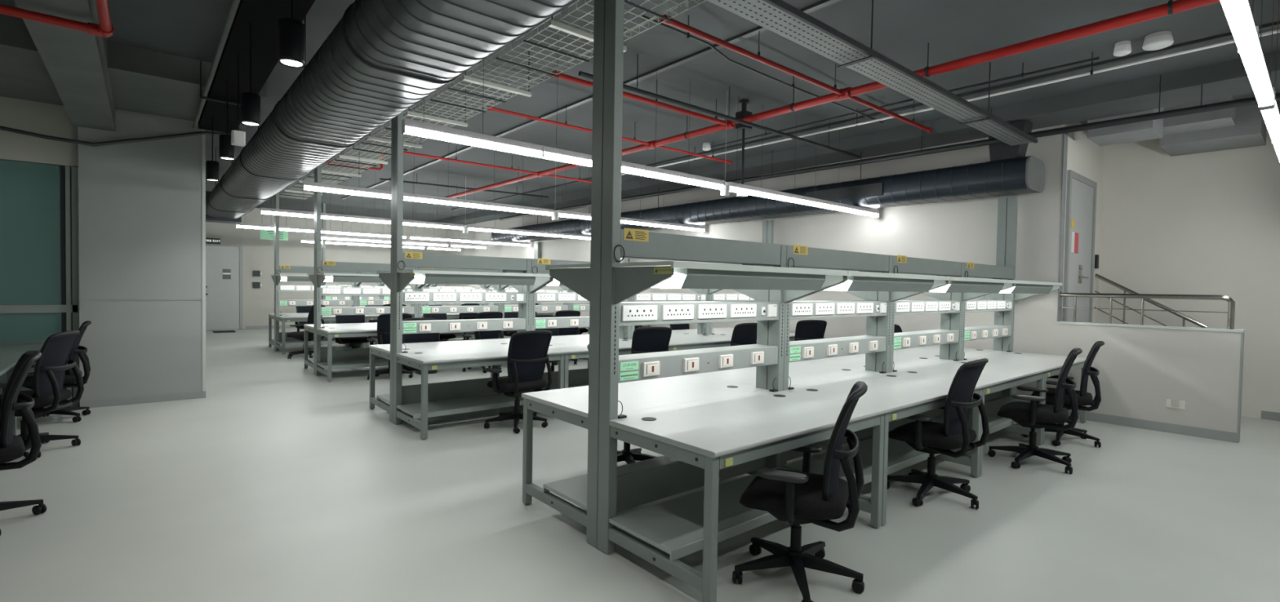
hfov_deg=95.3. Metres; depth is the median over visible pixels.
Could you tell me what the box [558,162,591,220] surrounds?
lamp
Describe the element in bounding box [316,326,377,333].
countertop
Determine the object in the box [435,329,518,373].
workbench
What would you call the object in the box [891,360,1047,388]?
countertop
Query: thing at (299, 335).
office chair
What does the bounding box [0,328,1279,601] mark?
floor
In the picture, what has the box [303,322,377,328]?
countertop
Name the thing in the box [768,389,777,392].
outlet
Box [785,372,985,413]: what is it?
countertop
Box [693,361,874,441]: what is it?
workbench
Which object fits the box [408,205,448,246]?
lamp
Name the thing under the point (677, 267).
shelf
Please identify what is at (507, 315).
office chair
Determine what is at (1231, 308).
handrail
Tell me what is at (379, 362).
shelf
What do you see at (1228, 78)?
beam
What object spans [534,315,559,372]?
office chair
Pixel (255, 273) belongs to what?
switch box
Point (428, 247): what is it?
lamp
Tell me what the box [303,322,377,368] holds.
workbench
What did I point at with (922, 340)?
switch plate
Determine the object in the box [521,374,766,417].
countertop
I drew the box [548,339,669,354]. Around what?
countertop
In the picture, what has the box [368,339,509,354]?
countertop
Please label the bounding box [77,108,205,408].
wall
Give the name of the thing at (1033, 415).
office chair
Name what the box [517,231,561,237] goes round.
diffuser
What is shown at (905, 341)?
switch plate
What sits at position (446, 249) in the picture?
diffuser
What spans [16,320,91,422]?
office chair
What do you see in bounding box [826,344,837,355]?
switch plate
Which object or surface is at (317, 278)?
rack
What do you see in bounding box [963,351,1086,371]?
countertop
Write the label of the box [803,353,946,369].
countertop
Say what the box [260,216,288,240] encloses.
hanging sign
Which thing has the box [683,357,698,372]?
switch plate
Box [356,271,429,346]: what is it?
rack
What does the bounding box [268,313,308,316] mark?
countertop
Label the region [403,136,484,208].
lamp
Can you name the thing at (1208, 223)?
wall
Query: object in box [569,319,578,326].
switch plate
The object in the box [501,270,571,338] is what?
rack
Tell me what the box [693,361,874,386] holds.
countertop
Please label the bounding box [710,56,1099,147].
conduit pipe
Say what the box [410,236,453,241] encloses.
diffuser
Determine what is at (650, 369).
switch plate
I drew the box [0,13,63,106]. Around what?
ceiling
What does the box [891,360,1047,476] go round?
workbench
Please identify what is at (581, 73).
conduit pipe
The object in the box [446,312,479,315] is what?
countertop
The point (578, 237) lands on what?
diffuser
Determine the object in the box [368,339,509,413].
workbench
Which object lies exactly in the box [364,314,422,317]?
countertop
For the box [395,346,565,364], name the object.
countertop
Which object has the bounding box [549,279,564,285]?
light
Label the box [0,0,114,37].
pipe
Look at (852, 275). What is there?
shelf
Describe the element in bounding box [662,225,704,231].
diffuser
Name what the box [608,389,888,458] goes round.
countertop
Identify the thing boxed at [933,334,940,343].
switch plate
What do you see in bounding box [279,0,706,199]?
tray
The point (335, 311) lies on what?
switch plate
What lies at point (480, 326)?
switch plate
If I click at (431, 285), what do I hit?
rack
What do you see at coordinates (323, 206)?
rack
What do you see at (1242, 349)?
trim
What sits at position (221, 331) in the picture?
door mat
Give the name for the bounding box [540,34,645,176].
lamp
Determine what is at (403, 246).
diffuser
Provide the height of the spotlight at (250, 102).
0.715 m
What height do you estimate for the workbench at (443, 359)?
0.752 m
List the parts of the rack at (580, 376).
socket plate, overhead panel, modesty panel, socket plate, socket plate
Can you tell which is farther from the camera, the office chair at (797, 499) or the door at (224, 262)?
the door at (224, 262)
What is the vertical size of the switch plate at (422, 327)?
0.082 m
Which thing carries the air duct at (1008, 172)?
hanging from the beam at (1228, 78)
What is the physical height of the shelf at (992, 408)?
0.054 m
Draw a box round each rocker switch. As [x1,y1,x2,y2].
[761,306,765,315]
[875,305,879,311]
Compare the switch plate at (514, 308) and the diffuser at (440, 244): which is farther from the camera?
the diffuser at (440, 244)
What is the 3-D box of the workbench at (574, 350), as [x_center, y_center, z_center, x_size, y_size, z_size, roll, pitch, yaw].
[-0.513,0.919,7.338,1.578,0.752,0.882,0,2,-40]
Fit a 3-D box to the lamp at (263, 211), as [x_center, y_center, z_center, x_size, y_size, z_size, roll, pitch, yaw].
[-5.766,-1.979,9.917,1.150,1.095,0.060,0,2,-40]
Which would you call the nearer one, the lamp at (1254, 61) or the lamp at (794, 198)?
the lamp at (1254, 61)
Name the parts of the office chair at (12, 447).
seat, frame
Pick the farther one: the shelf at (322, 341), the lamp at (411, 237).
the lamp at (411, 237)
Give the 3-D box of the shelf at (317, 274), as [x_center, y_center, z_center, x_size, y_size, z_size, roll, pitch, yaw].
[-4.290,-0.414,9.439,1.574,0.032,0.484,0,2,-40]
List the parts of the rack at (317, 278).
ceiling post, socket plate, socket plate, modesty panel, overhead panel, socket plate, socket plate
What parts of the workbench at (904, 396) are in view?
rail, leg, rail, leg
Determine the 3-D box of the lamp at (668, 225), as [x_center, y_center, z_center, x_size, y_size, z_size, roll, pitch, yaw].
[0.827,-1.899,11.043,1.112,1.095,0.060,0,2,-40]
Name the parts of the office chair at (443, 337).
seat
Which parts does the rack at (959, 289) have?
socket plate, socket plate, modesty panel, overhead panel, socket plate, socket plate, blank plate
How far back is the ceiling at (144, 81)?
5.83 m
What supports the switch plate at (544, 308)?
attached to the rack at (566, 306)
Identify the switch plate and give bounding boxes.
[288,301,295,305]
[306,301,312,305]
[323,301,328,305]
[333,309,342,314]
[338,301,345,305]
[355,308,364,314]
[376,308,384,313]
[418,324,431,332]
[431,307,439,312]
[448,323,460,330]
[449,307,457,312]
[466,307,473,311]
[476,322,487,329]
[483,307,489,311]
[502,321,512,328]
[512,306,518,311]
[542,306,547,311]
[547,320,556,327]
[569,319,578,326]
[580,306,585,310]
[642,361,659,377]
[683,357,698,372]
[718,354,733,368]
[751,351,764,364]
[802,346,813,358]
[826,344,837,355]
[848,342,858,353]
[868,340,878,351]
[902,337,910,346]
[918,336,926,345]
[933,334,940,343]
[946,333,953,342]
[970,331,976,339]
[982,330,987,337]
[992,329,998,337]
[1002,328,1008,335]
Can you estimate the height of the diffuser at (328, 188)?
0.048 m
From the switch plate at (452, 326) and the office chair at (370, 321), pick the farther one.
the office chair at (370, 321)
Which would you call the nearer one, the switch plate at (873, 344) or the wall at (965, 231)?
the switch plate at (873, 344)
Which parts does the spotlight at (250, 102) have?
stem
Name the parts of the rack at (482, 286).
modesty panel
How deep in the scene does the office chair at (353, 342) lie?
10.53 m
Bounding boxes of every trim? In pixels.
[201,128,205,391]
[1057,133,1067,321]
[1057,321,1244,333]
[1236,333,1244,443]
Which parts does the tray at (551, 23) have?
hanger rod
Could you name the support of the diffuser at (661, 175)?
attached to the lamp at (651, 171)
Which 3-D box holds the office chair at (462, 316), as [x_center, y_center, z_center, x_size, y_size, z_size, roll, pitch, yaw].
[-4.205,0.556,14.017,0.662,1.023,0.657,2,2,44]
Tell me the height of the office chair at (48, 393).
1.023 m
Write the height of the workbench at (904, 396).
0.752 m
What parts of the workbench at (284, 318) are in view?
rail, leg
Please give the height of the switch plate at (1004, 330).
0.082 m
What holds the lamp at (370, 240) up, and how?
hanging from the ceiling at (903, 30)
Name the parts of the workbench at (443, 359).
rail, rail, leg, leg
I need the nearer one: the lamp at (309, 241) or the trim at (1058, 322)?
the trim at (1058, 322)
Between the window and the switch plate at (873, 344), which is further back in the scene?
the window
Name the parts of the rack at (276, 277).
ceiling post, socket plate, socket plate, modesty panel, overhead panel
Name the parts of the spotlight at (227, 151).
stem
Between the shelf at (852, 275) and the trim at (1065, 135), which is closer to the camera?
the shelf at (852, 275)
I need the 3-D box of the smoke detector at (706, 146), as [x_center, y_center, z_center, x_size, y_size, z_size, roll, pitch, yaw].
[1.011,-2.338,8.848,0.130,0.102,0.129,0,2,-40]
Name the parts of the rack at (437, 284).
modesty panel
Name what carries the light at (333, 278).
attached to the rack at (317, 278)
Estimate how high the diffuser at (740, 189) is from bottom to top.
0.048 m
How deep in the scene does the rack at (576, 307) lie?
12.39 m
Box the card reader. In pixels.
[1094,254,1098,268]
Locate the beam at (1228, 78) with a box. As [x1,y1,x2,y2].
[428,50,1279,228]
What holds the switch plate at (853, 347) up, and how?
attached to the rack at (875, 282)
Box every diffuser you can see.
[261,210,337,219]
[303,185,391,199]
[320,237,364,241]
[338,217,404,225]
[346,243,386,247]
[355,233,405,238]
[364,240,408,244]
[386,245,424,248]
[403,196,484,208]
[404,125,542,157]
[405,222,463,230]
[408,242,448,246]
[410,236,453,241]
[427,248,460,251]
[451,244,485,248]
[453,240,493,244]
[468,227,516,234]
[485,205,553,216]
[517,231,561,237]
[542,151,644,175]
[558,213,591,220]
[561,235,591,239]
[620,220,662,227]
[644,170,724,190]
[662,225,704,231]
[729,186,788,201]
[789,197,837,209]
[837,206,879,217]
[1240,39,1274,106]
[1261,101,1279,142]
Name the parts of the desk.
leg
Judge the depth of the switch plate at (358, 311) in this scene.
9.53 m
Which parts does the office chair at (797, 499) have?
leg, arm post, seat, leg, arm post, leg, frame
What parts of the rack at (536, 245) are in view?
ceiling post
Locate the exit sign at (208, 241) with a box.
[205,238,220,244]
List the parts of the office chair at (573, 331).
frame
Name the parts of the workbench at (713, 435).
rail, rail, leg, rail, leg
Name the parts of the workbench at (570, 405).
leg, rail, rail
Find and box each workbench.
[268,313,308,347]
[275,315,366,355]
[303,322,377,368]
[316,326,389,382]
[364,314,423,348]
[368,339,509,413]
[395,346,565,439]
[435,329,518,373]
[446,312,479,338]
[493,334,622,377]
[521,374,766,527]
[536,311,553,315]
[542,339,669,390]
[608,389,888,601]
[667,334,731,351]
[671,327,733,333]
[671,331,697,336]
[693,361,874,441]
[711,333,795,342]
[782,372,985,526]
[803,353,946,418]
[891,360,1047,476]
[893,345,1001,402]
[963,351,1087,444]
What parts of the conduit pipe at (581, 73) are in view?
hanger rod, hanger rod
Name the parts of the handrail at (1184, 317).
post, post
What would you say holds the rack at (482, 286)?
on the floor
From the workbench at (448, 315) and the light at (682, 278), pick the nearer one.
the light at (682, 278)
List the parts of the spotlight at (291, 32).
stem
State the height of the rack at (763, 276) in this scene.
3.665 m
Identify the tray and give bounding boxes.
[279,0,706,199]
[706,0,1037,146]
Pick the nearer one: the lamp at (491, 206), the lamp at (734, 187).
the lamp at (734, 187)
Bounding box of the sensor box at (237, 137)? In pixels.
[231,53,245,146]
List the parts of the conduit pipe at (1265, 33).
hanger rod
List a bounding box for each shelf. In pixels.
[275,275,309,276]
[275,339,337,346]
[316,273,378,276]
[316,359,389,370]
[376,271,419,274]
[376,394,390,404]
[396,270,551,277]
[396,393,523,419]
[454,333,475,338]
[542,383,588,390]
[542,456,677,510]
[545,263,590,271]
[608,466,798,562]
[612,261,848,275]
[782,437,940,484]
[848,271,949,280]
[929,413,1012,434]
[949,276,1015,283]
[969,395,1030,425]
[1014,280,1062,285]
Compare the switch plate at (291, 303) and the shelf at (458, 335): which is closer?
the switch plate at (291, 303)
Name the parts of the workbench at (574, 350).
leg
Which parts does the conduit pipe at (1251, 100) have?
hanger rod, hanger rod, hanger rod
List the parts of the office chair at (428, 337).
arm post, seat, frame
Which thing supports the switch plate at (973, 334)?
attached to the rack at (1002, 304)
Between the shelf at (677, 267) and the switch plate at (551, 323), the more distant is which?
the switch plate at (551, 323)
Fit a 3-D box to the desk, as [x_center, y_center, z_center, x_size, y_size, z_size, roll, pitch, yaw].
[-5.351,0.913,4.417,0.778,0.750,4.500,0,2,-40]
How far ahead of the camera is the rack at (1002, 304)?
7.16 m
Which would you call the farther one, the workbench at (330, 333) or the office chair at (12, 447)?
the workbench at (330, 333)
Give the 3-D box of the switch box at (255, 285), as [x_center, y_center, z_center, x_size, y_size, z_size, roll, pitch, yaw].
[-11.607,-0.485,17.712,0.230,0.180,0.050,0,2,-40]
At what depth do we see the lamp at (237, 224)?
12.46 m
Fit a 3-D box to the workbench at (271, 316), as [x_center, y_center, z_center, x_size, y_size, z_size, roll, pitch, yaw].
[-7.396,0.661,13.183,1.578,0.752,0.882,0,2,-40]
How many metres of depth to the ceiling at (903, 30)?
5.84 m
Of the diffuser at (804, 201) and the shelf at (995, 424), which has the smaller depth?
the shelf at (995, 424)
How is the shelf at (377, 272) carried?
attached to the rack at (517, 272)
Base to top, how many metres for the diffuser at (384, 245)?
0.048 m
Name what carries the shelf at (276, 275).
attached to the rack at (276, 277)
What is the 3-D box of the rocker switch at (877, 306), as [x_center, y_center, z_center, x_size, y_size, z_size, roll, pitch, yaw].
[2.060,0.063,5.061,0.032,0.056,0.017,0,2,-40]
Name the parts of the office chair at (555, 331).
frame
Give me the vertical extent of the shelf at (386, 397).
0.054 m
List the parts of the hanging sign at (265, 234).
panel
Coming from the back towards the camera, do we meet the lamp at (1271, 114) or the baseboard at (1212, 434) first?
the baseboard at (1212, 434)
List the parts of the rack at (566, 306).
socket plate, overhead panel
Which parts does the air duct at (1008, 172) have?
access panel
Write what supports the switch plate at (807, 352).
attached to the rack at (875, 282)
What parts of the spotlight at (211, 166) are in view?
stem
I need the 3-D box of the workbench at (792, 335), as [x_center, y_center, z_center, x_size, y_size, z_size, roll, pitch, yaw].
[1.897,0.908,9.377,1.578,0.752,0.882,0,2,-40]
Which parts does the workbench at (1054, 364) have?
leg, rail, leg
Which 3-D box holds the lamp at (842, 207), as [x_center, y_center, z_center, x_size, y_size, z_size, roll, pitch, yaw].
[3.119,-1.794,8.334,1.112,1.095,0.060,0,2,-40]
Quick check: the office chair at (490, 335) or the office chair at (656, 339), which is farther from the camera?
the office chair at (490, 335)
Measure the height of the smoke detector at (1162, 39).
0.102 m
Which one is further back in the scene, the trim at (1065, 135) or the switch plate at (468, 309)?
the switch plate at (468, 309)
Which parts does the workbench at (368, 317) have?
leg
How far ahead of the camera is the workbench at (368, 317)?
12.75 m
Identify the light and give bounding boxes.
[283,276,311,281]
[326,275,383,283]
[413,273,535,285]
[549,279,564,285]
[657,267,825,290]
[827,275,933,292]
[929,280,1004,293]
[1000,283,1053,293]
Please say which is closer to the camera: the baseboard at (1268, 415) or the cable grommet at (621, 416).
the cable grommet at (621, 416)
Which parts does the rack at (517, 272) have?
ceiling post, socket plate, socket plate, modesty panel, overhead panel, socket plate, socket plate, blank plate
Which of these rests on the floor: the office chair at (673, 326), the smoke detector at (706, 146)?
the office chair at (673, 326)
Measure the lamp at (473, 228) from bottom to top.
1.095 m
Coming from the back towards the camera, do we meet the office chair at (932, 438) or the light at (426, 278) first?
the light at (426, 278)
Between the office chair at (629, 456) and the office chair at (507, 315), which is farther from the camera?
the office chair at (507, 315)
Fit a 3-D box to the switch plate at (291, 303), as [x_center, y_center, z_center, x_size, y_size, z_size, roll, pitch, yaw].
[-7.409,0.047,12.432,0.120,0.082,0.024,0,2,-40]
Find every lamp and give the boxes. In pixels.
[235,222,299,231]
[260,198,337,220]
[299,226,355,235]
[301,239,346,244]
[302,167,391,199]
[320,222,364,241]
[337,159,404,225]
[346,208,386,247]
[355,231,406,238]
[364,201,408,244]
[386,244,424,248]
[401,58,542,158]
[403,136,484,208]
[404,216,463,230]
[408,204,453,241]
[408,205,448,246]
[426,245,460,251]
[449,243,486,248]
[453,206,493,244]
[467,179,517,234]
[484,149,553,216]
[493,240,529,246]
[517,183,561,237]
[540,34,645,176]
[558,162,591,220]
[561,195,591,239]
[620,193,662,227]
[643,67,724,190]
[662,168,704,231]
[728,95,789,201]
[789,115,838,210]
[836,133,879,217]
[1220,0,1258,53]
[1238,0,1274,106]
[1259,0,1279,142]
[1271,142,1279,161]
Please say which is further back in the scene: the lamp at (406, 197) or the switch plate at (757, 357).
the lamp at (406, 197)
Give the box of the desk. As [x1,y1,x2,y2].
[0,344,43,435]
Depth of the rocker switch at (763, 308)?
4.03 m
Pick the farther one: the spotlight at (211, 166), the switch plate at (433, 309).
the switch plate at (433, 309)
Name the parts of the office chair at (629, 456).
leg, leg, leg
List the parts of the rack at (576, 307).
ceiling post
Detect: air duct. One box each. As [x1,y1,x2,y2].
[205,0,573,223]
[491,120,1044,242]
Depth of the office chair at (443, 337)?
11.59 m
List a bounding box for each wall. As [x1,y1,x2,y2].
[0,96,78,167]
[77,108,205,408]
[205,208,446,330]
[445,124,1240,433]
[1061,121,1103,323]
[1097,128,1279,418]
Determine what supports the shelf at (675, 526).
attached to the workbench at (713, 435)
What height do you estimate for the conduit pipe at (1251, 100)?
0.445 m
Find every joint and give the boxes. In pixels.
[462,183,467,233]
[551,177,558,220]
[720,91,729,196]
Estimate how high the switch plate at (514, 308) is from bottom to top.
0.082 m
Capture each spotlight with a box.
[205,116,218,181]
[219,80,235,159]
[240,22,260,126]
[278,0,305,67]
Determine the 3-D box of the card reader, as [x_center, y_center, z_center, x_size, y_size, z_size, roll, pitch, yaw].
[6.359,-0.548,8.126,0.080,0.190,0.035,0,2,-40]
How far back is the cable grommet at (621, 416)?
3.25 m
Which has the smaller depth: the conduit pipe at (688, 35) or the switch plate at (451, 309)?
the conduit pipe at (688, 35)
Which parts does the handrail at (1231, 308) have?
post, post, post, rail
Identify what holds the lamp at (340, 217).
hanging from the ceiling at (903, 30)
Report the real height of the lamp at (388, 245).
1.095 m
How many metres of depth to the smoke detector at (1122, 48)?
5.04 m
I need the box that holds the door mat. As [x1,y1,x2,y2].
[212,330,235,333]
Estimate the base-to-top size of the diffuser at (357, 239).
0.048 m
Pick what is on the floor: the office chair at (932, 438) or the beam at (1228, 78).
the office chair at (932, 438)
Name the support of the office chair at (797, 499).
on the floor
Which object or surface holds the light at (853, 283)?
attached to the rack at (875, 282)
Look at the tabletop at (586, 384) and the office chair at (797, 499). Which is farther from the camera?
the tabletop at (586, 384)
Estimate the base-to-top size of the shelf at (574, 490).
0.054 m
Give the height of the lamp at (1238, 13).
1.095 m
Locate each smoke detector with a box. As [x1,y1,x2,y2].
[702,142,711,151]
[1113,40,1131,56]
[1142,31,1173,50]
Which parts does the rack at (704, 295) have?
socket plate, socket plate, socket plate, socket plate, blank plate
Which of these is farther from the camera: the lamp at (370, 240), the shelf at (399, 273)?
the lamp at (370, 240)
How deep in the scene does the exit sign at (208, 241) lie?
16.88 m
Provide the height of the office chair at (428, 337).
1.023 m
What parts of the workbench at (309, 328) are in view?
leg, rail, rail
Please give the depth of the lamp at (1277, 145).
4.30 m
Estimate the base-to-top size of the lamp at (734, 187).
1.095 m
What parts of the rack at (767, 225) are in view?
socket plate, socket plate, socket plate, ceiling post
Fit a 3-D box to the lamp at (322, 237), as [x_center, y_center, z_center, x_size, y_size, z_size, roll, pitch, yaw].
[-7.867,-2.148,15.341,1.150,1.095,0.060,0,2,-40]
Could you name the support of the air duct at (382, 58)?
hanging from the ceiling at (903, 30)
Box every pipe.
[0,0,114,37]
[0,125,231,146]
[379,173,548,197]
[403,0,1220,198]
[498,74,1279,220]
[578,53,860,158]
[621,28,1279,175]
[642,14,883,124]
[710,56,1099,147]
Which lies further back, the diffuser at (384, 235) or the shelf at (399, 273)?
the diffuser at (384, 235)
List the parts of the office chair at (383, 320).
frame, leg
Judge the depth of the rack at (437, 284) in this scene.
18.93 m
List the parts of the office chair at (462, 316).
frame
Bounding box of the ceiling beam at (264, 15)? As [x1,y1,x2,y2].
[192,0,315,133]
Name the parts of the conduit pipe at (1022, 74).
hanger rod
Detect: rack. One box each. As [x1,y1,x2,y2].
[270,192,359,351]
[307,164,422,375]
[321,203,383,324]
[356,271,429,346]
[376,111,551,424]
[382,283,436,299]
[417,267,507,338]
[426,284,489,334]
[434,284,478,319]
[486,242,539,305]
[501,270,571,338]
[530,258,631,389]
[545,0,848,555]
[570,257,630,311]
[631,288,720,339]
[709,219,773,334]
[781,244,949,466]
[888,255,1015,432]
[961,196,1062,402]
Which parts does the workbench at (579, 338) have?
leg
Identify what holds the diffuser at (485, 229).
attached to the lamp at (473, 228)
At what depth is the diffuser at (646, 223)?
10.39 m
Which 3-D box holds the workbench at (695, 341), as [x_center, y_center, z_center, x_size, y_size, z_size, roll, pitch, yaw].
[0.692,0.913,8.357,1.578,0.752,0.882,0,2,-40]
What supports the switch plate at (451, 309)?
attached to the rack at (497, 288)
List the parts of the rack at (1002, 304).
socket plate, socket plate, modesty panel, overhead panel, socket plate, socket plate, ceiling post, blank plate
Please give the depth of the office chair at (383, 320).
8.79 m
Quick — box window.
[0,160,79,407]
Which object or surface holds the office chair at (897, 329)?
on the floor
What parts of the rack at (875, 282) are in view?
socket plate, socket plate, modesty panel, overhead panel, socket plate, socket plate, blank plate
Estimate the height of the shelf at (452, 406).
0.054 m
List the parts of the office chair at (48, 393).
seat, frame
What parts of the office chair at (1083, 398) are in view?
leg, seat, arm post, leg, frame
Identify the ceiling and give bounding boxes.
[0,0,1279,222]
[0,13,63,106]
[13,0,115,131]
[106,40,266,128]
[1087,96,1266,156]
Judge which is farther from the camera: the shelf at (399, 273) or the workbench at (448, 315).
the workbench at (448, 315)
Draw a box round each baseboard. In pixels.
[245,324,295,329]
[1068,412,1239,443]
[1261,410,1279,421]
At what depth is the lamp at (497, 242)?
16.22 m
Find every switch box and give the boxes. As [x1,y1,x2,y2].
[253,271,262,276]
[253,282,262,288]
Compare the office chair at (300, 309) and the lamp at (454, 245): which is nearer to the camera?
the office chair at (300, 309)
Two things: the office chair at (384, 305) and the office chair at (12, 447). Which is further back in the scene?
the office chair at (384, 305)
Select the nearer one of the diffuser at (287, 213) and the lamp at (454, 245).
the diffuser at (287, 213)
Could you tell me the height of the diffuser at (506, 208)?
0.048 m
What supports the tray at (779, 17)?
hanging from the ceiling at (903, 30)
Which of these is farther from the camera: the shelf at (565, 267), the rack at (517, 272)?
the rack at (517, 272)
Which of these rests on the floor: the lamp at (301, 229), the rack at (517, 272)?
the rack at (517, 272)
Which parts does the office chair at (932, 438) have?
leg, leg, arm post, seat, leg, frame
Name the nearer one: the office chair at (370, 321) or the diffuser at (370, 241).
the office chair at (370, 321)
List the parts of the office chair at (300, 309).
seat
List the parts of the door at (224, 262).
vision panel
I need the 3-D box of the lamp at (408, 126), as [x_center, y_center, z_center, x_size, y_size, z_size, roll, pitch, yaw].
[-1.279,-1.774,4.614,1.150,1.095,0.060,0,2,-40]
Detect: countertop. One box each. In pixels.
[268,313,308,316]
[275,315,366,319]
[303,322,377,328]
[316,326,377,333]
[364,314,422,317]
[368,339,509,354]
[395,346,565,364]
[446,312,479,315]
[493,334,622,343]
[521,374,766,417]
[536,311,553,314]
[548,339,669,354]
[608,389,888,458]
[669,334,731,346]
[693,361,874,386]
[711,333,795,337]
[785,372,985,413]
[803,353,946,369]
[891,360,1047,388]
[893,345,1001,358]
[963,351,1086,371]
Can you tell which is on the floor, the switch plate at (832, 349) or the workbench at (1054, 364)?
the workbench at (1054, 364)
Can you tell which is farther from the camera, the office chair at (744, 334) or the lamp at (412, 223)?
the lamp at (412, 223)
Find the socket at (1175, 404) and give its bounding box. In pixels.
[1165,399,1185,409]
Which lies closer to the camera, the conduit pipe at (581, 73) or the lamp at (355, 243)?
the conduit pipe at (581, 73)
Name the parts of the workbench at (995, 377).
leg, rail, leg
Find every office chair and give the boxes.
[0,330,84,457]
[0,351,46,536]
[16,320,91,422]
[286,304,325,359]
[294,306,322,329]
[334,315,370,349]
[364,305,382,342]
[367,313,413,380]
[375,304,406,322]
[401,318,439,374]
[422,313,456,342]
[457,303,479,341]
[462,311,502,373]
[484,330,551,434]
[504,312,518,337]
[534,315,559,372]
[545,310,580,365]
[578,328,587,334]
[586,343,657,464]
[631,326,671,354]
[634,325,642,329]
[669,324,689,330]
[730,323,757,346]
[732,381,867,601]
[794,320,826,341]
[886,358,989,509]
[893,324,902,333]
[987,347,1082,474]
[1022,341,1104,448]
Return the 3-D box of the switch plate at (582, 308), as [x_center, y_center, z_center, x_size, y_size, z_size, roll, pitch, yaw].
[-1.216,0.150,12.379,0.120,0.082,0.024,0,2,-40]
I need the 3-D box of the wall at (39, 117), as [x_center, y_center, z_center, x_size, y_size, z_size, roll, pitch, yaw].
[-6.808,-1.989,6.302,1.090,0.930,0.130,0,2,-40]
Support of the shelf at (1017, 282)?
attached to the rack at (1002, 304)
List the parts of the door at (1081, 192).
handle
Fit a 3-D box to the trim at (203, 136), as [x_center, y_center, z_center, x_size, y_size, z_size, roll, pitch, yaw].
[-5.434,-0.500,7.275,0.034,3.430,0.008,0,2,-40]
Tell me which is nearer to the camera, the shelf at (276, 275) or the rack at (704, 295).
the rack at (704, 295)
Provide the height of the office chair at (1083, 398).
1.023 m
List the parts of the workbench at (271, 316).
leg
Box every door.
[205,243,242,330]
[1062,169,1097,322]
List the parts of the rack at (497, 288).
socket plate, socket plate, overhead panel, socket plate, socket plate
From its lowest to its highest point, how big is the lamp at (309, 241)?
1.095 m
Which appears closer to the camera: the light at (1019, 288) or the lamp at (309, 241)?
the light at (1019, 288)
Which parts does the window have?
frosted pane, pane, pane, rail, rail, frame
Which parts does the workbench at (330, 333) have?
rail, rail, leg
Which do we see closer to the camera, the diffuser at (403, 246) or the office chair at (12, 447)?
the office chair at (12, 447)
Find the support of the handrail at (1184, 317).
attached to the floor
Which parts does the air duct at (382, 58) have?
hanger rod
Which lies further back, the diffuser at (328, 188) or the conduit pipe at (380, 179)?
the conduit pipe at (380, 179)
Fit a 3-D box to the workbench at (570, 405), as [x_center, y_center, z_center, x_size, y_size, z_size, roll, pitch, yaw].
[0.078,1.008,4.133,1.578,0.752,0.882,0,2,-40]
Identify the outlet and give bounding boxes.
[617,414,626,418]
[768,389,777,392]
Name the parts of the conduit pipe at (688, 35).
hanger rod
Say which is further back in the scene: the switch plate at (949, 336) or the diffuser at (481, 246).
the diffuser at (481, 246)
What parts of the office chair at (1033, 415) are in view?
seat, arm post, arm post, leg, frame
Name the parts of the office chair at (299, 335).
leg, seat, arm post, frame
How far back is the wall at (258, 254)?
18.25 m
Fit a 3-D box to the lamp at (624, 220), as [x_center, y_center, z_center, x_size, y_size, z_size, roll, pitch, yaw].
[-0.025,-1.895,10.322,1.112,1.095,0.060,0,2,-40]
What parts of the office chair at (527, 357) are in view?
arm post, leg, seat, frame, leg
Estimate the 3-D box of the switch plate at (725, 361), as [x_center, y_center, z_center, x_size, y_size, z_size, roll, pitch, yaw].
[0.562,0.392,3.801,0.120,0.082,0.024,0,2,-40]
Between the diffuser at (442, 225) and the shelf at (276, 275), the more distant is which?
the shelf at (276, 275)
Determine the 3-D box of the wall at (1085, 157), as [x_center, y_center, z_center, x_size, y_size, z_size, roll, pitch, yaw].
[5.822,-0.448,7.777,1.770,3.670,0.120,0,2,-40]
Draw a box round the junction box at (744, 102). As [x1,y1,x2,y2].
[735,98,752,197]
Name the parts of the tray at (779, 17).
hanger rod, hanger rod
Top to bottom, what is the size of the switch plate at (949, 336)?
0.082 m
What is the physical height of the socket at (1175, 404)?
0.095 m
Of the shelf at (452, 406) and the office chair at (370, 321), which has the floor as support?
the office chair at (370, 321)
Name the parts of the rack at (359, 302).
overhead panel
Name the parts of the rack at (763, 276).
ceiling post, socket plate, socket plate, modesty panel, overhead panel, socket plate, socket plate, blank plate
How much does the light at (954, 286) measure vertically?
0.111 m
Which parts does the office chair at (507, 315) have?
seat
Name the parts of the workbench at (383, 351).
leg, rail, rail, leg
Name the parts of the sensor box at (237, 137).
stem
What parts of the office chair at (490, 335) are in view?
frame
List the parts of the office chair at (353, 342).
arm post, frame, seat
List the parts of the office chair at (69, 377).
leg, seat, leg, leg, frame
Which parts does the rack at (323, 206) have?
ceiling post, modesty panel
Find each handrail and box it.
[1059,292,1235,329]
[1093,273,1208,328]
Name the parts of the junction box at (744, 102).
drop rod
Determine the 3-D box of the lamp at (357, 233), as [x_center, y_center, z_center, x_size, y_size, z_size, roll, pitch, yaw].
[-6.199,-2.087,14.002,1.150,1.095,0.060,0,2,-40]
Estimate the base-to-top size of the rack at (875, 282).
1.803 m
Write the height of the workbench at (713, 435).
0.752 m
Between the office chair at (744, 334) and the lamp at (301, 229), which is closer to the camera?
the office chair at (744, 334)
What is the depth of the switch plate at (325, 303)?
12.84 m
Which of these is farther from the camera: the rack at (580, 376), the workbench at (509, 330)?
the workbench at (509, 330)
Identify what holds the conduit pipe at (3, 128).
attached to the wall at (140, 203)

